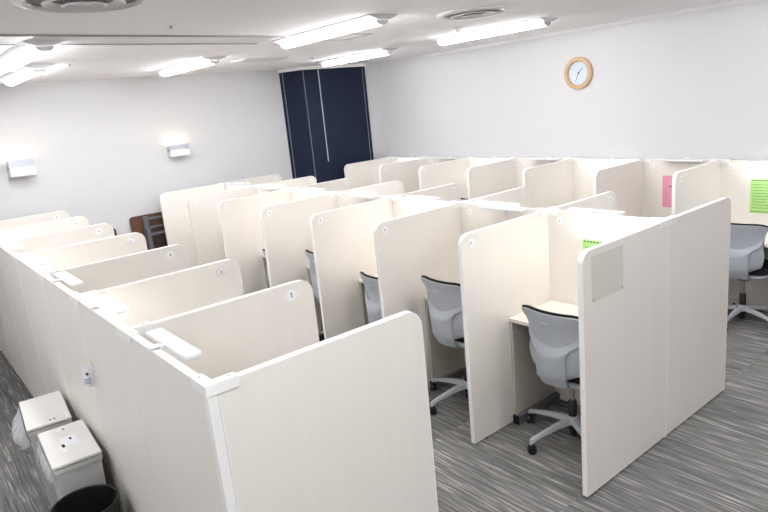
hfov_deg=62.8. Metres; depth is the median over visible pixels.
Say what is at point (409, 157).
desk lamp
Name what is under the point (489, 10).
ceiling vent
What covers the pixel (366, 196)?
desk lamp
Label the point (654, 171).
panel
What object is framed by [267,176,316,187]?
partition panel
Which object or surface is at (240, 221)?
partition panel
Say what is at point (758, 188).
notice
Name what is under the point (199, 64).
diffuser
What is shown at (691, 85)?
wall
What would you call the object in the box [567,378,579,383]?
seat cushion
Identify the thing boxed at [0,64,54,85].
ceiling light
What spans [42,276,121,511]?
panel
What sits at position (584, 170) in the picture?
panel
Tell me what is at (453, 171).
partition panel
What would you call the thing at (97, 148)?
wall
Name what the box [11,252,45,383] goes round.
post
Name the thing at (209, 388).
post
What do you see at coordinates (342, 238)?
partition panel
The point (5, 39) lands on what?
trim
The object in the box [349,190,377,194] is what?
desk lamp
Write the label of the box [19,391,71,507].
bin
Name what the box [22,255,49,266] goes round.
desk lamp
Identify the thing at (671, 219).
post
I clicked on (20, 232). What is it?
partition panel
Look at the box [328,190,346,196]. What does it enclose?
post
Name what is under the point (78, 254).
partition panel
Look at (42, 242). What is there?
partition panel
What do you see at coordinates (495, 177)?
partition panel
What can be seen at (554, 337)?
chair back
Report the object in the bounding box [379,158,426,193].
partition panel
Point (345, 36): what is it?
ceiling hatch
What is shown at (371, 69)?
wall
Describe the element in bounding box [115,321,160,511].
post
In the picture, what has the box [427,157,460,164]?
panel
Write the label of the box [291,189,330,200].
panel
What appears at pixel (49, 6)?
ceiling vent
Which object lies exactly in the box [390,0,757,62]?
trim
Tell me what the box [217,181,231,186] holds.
post
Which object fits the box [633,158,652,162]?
post
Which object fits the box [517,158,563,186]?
panel
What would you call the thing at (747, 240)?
chair back
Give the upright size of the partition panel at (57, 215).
1.350 m
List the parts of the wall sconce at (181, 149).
lamp shade, lamp shade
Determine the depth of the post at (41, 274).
3.73 m
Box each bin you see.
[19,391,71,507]
[37,419,105,499]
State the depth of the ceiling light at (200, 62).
5.97 m
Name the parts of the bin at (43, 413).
lid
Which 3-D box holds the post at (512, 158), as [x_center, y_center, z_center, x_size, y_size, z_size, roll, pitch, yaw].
[1.585,-0.490,7.502,0.112,1.357,0.184,-16,17,-37]
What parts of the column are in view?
frame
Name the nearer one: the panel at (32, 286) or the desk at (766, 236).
the panel at (32, 286)
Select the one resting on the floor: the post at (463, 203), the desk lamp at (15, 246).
the post at (463, 203)
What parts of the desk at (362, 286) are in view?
panel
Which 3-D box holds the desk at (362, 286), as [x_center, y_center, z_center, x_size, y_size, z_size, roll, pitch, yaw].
[0.228,0.548,5.129,0.448,0.733,0.759,-16,17,-37]
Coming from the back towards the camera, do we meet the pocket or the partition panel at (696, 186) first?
the partition panel at (696, 186)
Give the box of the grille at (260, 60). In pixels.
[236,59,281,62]
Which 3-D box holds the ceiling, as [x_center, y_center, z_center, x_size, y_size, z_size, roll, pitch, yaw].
[-0.424,-1.309,3.028,8.452,0.100,10.200,-16,17,-37]
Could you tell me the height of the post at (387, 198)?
1.357 m
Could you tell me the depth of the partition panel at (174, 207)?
7.51 m
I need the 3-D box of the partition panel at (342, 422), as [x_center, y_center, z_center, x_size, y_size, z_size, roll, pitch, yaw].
[-0.131,0.950,2.366,0.860,1.350,0.029,-16,17,-37]
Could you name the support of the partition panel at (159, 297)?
on the floor
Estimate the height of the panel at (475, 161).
1.350 m
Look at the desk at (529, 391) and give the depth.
4.13 m
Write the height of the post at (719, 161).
1.357 m
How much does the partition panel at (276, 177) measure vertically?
1.350 m
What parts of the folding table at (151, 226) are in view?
leg, rail, rail, rail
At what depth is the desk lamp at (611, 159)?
6.40 m
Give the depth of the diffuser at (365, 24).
4.38 m
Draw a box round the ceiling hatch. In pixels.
[319,33,372,40]
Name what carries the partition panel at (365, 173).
on the floor
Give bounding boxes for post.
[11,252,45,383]
[36,269,73,414]
[68,290,121,509]
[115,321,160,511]
[190,372,239,511]
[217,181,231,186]
[248,184,264,189]
[282,186,298,192]
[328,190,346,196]
[382,194,401,201]
[449,199,469,208]
[461,157,472,160]
[509,157,523,161]
[534,206,560,216]
[564,158,578,161]
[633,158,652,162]
[649,215,677,437]
[708,159,730,163]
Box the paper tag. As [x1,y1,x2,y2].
[80,361,95,386]
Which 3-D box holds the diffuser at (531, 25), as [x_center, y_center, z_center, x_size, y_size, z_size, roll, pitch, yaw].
[0.960,-2.002,5.689,0.096,0.032,1.230,-16,17,-37]
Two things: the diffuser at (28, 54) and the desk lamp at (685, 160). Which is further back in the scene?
the desk lamp at (685, 160)
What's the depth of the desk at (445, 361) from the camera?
4.78 m
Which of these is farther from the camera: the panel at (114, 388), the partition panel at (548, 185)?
the partition panel at (548, 185)
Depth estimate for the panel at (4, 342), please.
6.03 m
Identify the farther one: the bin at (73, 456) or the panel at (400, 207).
the panel at (400, 207)
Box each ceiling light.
[0,40,65,70]
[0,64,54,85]
[153,56,226,75]
[271,14,397,48]
[317,48,398,66]
[431,17,557,45]
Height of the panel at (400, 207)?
1.350 m
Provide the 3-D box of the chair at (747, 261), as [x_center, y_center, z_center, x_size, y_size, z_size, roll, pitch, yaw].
[3.029,0.129,5.332,0.650,0.915,0.658,-17,18,-40]
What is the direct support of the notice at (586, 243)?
attached to the panel at (566, 231)
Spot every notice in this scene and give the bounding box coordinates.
[582,239,603,249]
[662,176,672,206]
[749,179,767,213]
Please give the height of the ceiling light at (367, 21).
0.062 m
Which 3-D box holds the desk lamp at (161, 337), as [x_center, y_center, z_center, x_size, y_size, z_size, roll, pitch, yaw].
[-0.805,0.352,2.328,0.119,0.072,0.400,-16,17,-37]
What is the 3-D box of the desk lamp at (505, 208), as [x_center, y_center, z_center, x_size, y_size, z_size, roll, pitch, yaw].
[0.835,-0.312,4.362,0.119,0.072,0.380,-16,17,-37]
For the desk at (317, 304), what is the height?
0.733 m
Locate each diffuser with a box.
[2,47,48,70]
[5,70,39,85]
[161,61,212,75]
[281,20,379,47]
[323,52,387,65]
[439,22,544,44]
[578,217,635,222]
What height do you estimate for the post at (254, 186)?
1.357 m
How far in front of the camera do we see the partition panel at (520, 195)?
5.09 m
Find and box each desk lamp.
[2,242,23,250]
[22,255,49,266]
[50,271,82,287]
[89,294,129,315]
[146,328,201,360]
[228,183,246,187]
[232,181,250,184]
[260,186,281,190]
[264,184,284,186]
[299,189,323,196]
[302,187,325,190]
[347,193,377,201]
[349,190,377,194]
[397,156,417,159]
[405,195,440,199]
[435,156,457,160]
[475,200,519,206]
[478,157,504,161]
[479,204,525,215]
[529,157,559,163]
[567,207,624,214]
[576,213,637,225]
[590,157,626,164]
[662,158,705,165]
[749,160,767,163]
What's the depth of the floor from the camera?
3.74 m
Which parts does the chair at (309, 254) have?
frame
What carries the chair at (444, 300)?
on the floor
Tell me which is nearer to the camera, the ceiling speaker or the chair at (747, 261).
the chair at (747, 261)
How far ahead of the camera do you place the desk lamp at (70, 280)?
3.48 m
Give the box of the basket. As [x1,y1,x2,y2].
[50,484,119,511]
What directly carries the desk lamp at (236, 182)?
attached to the panel at (227, 187)
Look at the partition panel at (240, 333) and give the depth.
2.87 m
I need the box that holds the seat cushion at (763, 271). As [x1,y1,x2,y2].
[748,259,767,275]
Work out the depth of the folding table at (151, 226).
7.41 m
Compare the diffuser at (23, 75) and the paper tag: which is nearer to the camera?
the paper tag
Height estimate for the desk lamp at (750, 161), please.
0.072 m
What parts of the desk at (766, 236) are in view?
modesty panel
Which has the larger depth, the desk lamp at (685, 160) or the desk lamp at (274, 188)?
the desk lamp at (274, 188)
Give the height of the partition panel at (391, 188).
1.350 m
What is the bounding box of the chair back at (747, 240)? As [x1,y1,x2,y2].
[731,223,767,269]
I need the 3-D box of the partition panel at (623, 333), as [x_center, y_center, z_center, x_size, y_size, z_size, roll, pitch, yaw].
[1.321,0.543,3.428,0.826,1.350,0.029,-16,17,-37]
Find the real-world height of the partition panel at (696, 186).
1.350 m
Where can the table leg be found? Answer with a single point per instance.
(158, 234)
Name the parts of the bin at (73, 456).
lid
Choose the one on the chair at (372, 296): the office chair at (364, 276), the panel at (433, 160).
the office chair at (364, 276)
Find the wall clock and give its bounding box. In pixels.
[564,57,592,89]
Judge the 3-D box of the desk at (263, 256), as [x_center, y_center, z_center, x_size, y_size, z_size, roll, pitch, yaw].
[-0.800,0.344,6.371,0.448,0.733,0.820,-16,17,-37]
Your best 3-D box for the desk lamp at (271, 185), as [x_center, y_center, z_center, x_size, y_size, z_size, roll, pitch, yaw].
[-1.240,-0.754,6.995,0.119,0.072,0.380,-16,17,-37]
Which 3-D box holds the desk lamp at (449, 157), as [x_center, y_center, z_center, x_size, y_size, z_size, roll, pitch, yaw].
[0.832,-1.251,8.174,0.119,0.072,0.380,-16,17,-37]
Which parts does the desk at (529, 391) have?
panel, foot rail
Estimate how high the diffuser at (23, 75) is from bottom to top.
0.032 m
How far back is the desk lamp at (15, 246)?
4.72 m
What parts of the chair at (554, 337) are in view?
arm, arm, frame, arm, arm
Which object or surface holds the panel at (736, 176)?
on the floor
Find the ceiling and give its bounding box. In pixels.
[0,0,732,83]
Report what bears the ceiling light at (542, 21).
attached to the ceiling
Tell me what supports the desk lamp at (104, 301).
attached to the panel at (114, 388)
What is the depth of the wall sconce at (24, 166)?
6.43 m
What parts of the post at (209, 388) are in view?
post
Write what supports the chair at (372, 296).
on the floor
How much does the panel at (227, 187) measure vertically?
1.350 m
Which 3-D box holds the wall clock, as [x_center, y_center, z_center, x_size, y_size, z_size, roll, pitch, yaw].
[2.015,-1.897,6.531,0.039,0.326,0.326,-16,17,-37]
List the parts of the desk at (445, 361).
foot rail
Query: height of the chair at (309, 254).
0.945 m
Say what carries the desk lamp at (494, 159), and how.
attached to the panel at (475, 161)
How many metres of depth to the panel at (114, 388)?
2.92 m
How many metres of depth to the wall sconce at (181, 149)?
7.48 m
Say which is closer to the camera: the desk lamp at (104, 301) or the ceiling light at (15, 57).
the desk lamp at (104, 301)
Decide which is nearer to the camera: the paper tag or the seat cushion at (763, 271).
the paper tag
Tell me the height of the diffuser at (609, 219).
0.004 m
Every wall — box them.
[0,70,292,344]
[365,63,386,159]
[378,0,767,159]
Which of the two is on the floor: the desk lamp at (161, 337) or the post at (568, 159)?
the post at (568, 159)
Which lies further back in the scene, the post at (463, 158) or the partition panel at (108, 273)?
the post at (463, 158)
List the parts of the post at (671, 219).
post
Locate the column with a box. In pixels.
[278,63,373,182]
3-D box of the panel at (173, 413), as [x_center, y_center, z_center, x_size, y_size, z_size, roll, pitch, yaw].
[-0.728,1.000,2.402,0.029,1.350,0.761,-16,17,-37]
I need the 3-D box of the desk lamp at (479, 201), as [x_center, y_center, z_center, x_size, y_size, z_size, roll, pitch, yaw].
[0.797,-0.351,4.534,0.119,0.072,0.380,-16,17,-37]
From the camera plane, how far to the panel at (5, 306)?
5.42 m
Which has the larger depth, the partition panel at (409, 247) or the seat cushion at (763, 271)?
the seat cushion at (763, 271)
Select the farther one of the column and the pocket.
the column
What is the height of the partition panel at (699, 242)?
1.350 m
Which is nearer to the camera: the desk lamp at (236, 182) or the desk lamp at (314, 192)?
the desk lamp at (314, 192)
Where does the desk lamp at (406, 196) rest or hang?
attached to the panel at (400, 207)
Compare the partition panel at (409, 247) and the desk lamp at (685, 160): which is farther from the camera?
the desk lamp at (685, 160)
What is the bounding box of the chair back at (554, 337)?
[522,305,579,377]
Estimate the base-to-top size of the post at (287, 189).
1.357 m
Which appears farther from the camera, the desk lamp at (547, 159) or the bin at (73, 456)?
the desk lamp at (547, 159)
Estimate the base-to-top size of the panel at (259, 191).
1.350 m
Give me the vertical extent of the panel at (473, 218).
1.350 m
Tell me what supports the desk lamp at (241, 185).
attached to the panel at (227, 187)
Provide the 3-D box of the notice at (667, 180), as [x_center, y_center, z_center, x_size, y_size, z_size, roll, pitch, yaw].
[2.755,-0.611,5.992,0.001,0.305,0.210,-16,17,-37]
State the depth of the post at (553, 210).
4.09 m
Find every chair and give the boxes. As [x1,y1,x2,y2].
[262,249,269,286]
[305,250,324,340]
[359,272,381,323]
[360,272,377,279]
[421,275,467,414]
[521,305,580,454]
[727,223,767,330]
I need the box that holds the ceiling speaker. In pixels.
[230,58,287,62]
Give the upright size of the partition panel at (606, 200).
1.350 m
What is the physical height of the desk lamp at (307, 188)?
0.072 m
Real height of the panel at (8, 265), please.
1.350 m
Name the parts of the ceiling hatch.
panel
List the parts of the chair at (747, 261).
arm, arm, frame, arm, arm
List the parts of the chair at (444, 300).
frame, arm, arm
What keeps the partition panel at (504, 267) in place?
on the floor
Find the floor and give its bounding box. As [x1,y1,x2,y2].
[0,309,767,511]
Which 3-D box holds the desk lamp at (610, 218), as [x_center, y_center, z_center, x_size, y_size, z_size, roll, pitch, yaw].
[1.340,-0.212,3.752,0.119,0.072,0.380,-16,17,-37]
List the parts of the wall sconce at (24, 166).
lamp shade, lamp shade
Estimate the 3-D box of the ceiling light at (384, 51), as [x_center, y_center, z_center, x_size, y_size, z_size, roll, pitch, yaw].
[-0.325,-2.248,7.143,0.236,0.062,1.260,-16,17,-37]
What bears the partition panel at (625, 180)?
on the floor
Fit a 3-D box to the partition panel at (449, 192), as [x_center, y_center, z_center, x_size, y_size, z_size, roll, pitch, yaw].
[0.448,0.058,5.748,0.789,1.350,0.031,-16,17,-37]
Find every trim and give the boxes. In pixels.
[0,34,286,45]
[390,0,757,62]
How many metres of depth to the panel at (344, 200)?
5.81 m
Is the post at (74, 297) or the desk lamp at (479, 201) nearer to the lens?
the post at (74, 297)
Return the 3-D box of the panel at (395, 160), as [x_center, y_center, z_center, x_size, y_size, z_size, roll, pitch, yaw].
[0.401,-0.735,8.988,0.031,1.350,0.757,-16,17,-37]
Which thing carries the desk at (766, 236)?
on the floor
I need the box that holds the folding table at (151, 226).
[130,212,167,249]
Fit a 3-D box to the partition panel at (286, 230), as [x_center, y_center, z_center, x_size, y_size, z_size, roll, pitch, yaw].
[-0.699,0.144,5.862,0.817,1.350,0.031,-16,17,-37]
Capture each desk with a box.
[262,254,269,287]
[306,265,323,340]
[359,274,377,325]
[424,283,464,389]
[509,300,577,424]
[764,233,767,258]
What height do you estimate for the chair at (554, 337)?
0.899 m
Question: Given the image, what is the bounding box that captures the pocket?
[591,245,622,302]
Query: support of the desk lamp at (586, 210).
attached to the panel at (566, 231)
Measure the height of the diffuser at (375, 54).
0.032 m
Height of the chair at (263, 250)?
0.875 m
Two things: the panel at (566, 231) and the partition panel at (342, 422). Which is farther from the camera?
the panel at (566, 231)
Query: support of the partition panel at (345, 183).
on the floor
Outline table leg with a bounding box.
[150,227,166,245]
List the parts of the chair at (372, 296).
frame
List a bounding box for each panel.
[0,211,69,229]
[0,216,88,240]
[0,244,47,397]
[0,264,33,396]
[0,310,15,370]
[9,223,114,253]
[16,257,74,421]
[25,232,147,270]
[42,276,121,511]
[53,244,190,293]
[76,299,159,511]
[89,259,243,325]
[125,334,223,511]
[140,280,318,378]
[159,184,224,267]
[187,187,256,265]
[217,311,437,511]
[218,190,291,294]
[224,183,250,190]
[232,174,281,184]
[256,186,284,193]
[260,194,338,286]
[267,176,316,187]
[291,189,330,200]
[299,178,353,190]
[310,199,393,339]
[338,193,382,207]
[344,158,390,188]
[347,180,403,195]
[373,205,461,387]
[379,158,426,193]
[391,157,420,162]
[392,197,448,217]
[402,183,459,200]
[418,159,467,198]
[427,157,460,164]
[458,212,550,443]
[460,203,533,234]
[467,159,517,199]
[468,157,508,167]
[470,187,528,207]
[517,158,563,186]
[522,160,572,207]
[548,210,649,404]
[557,191,615,210]
[572,158,632,200]
[577,223,667,496]
[593,160,642,216]
[643,159,707,217]
[667,197,730,433]
[672,161,720,215]
[720,159,767,310]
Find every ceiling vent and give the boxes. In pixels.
[11,0,148,13]
[437,5,509,19]
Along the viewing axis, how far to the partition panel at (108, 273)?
4.02 m
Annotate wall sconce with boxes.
[6,157,35,177]
[167,143,189,156]

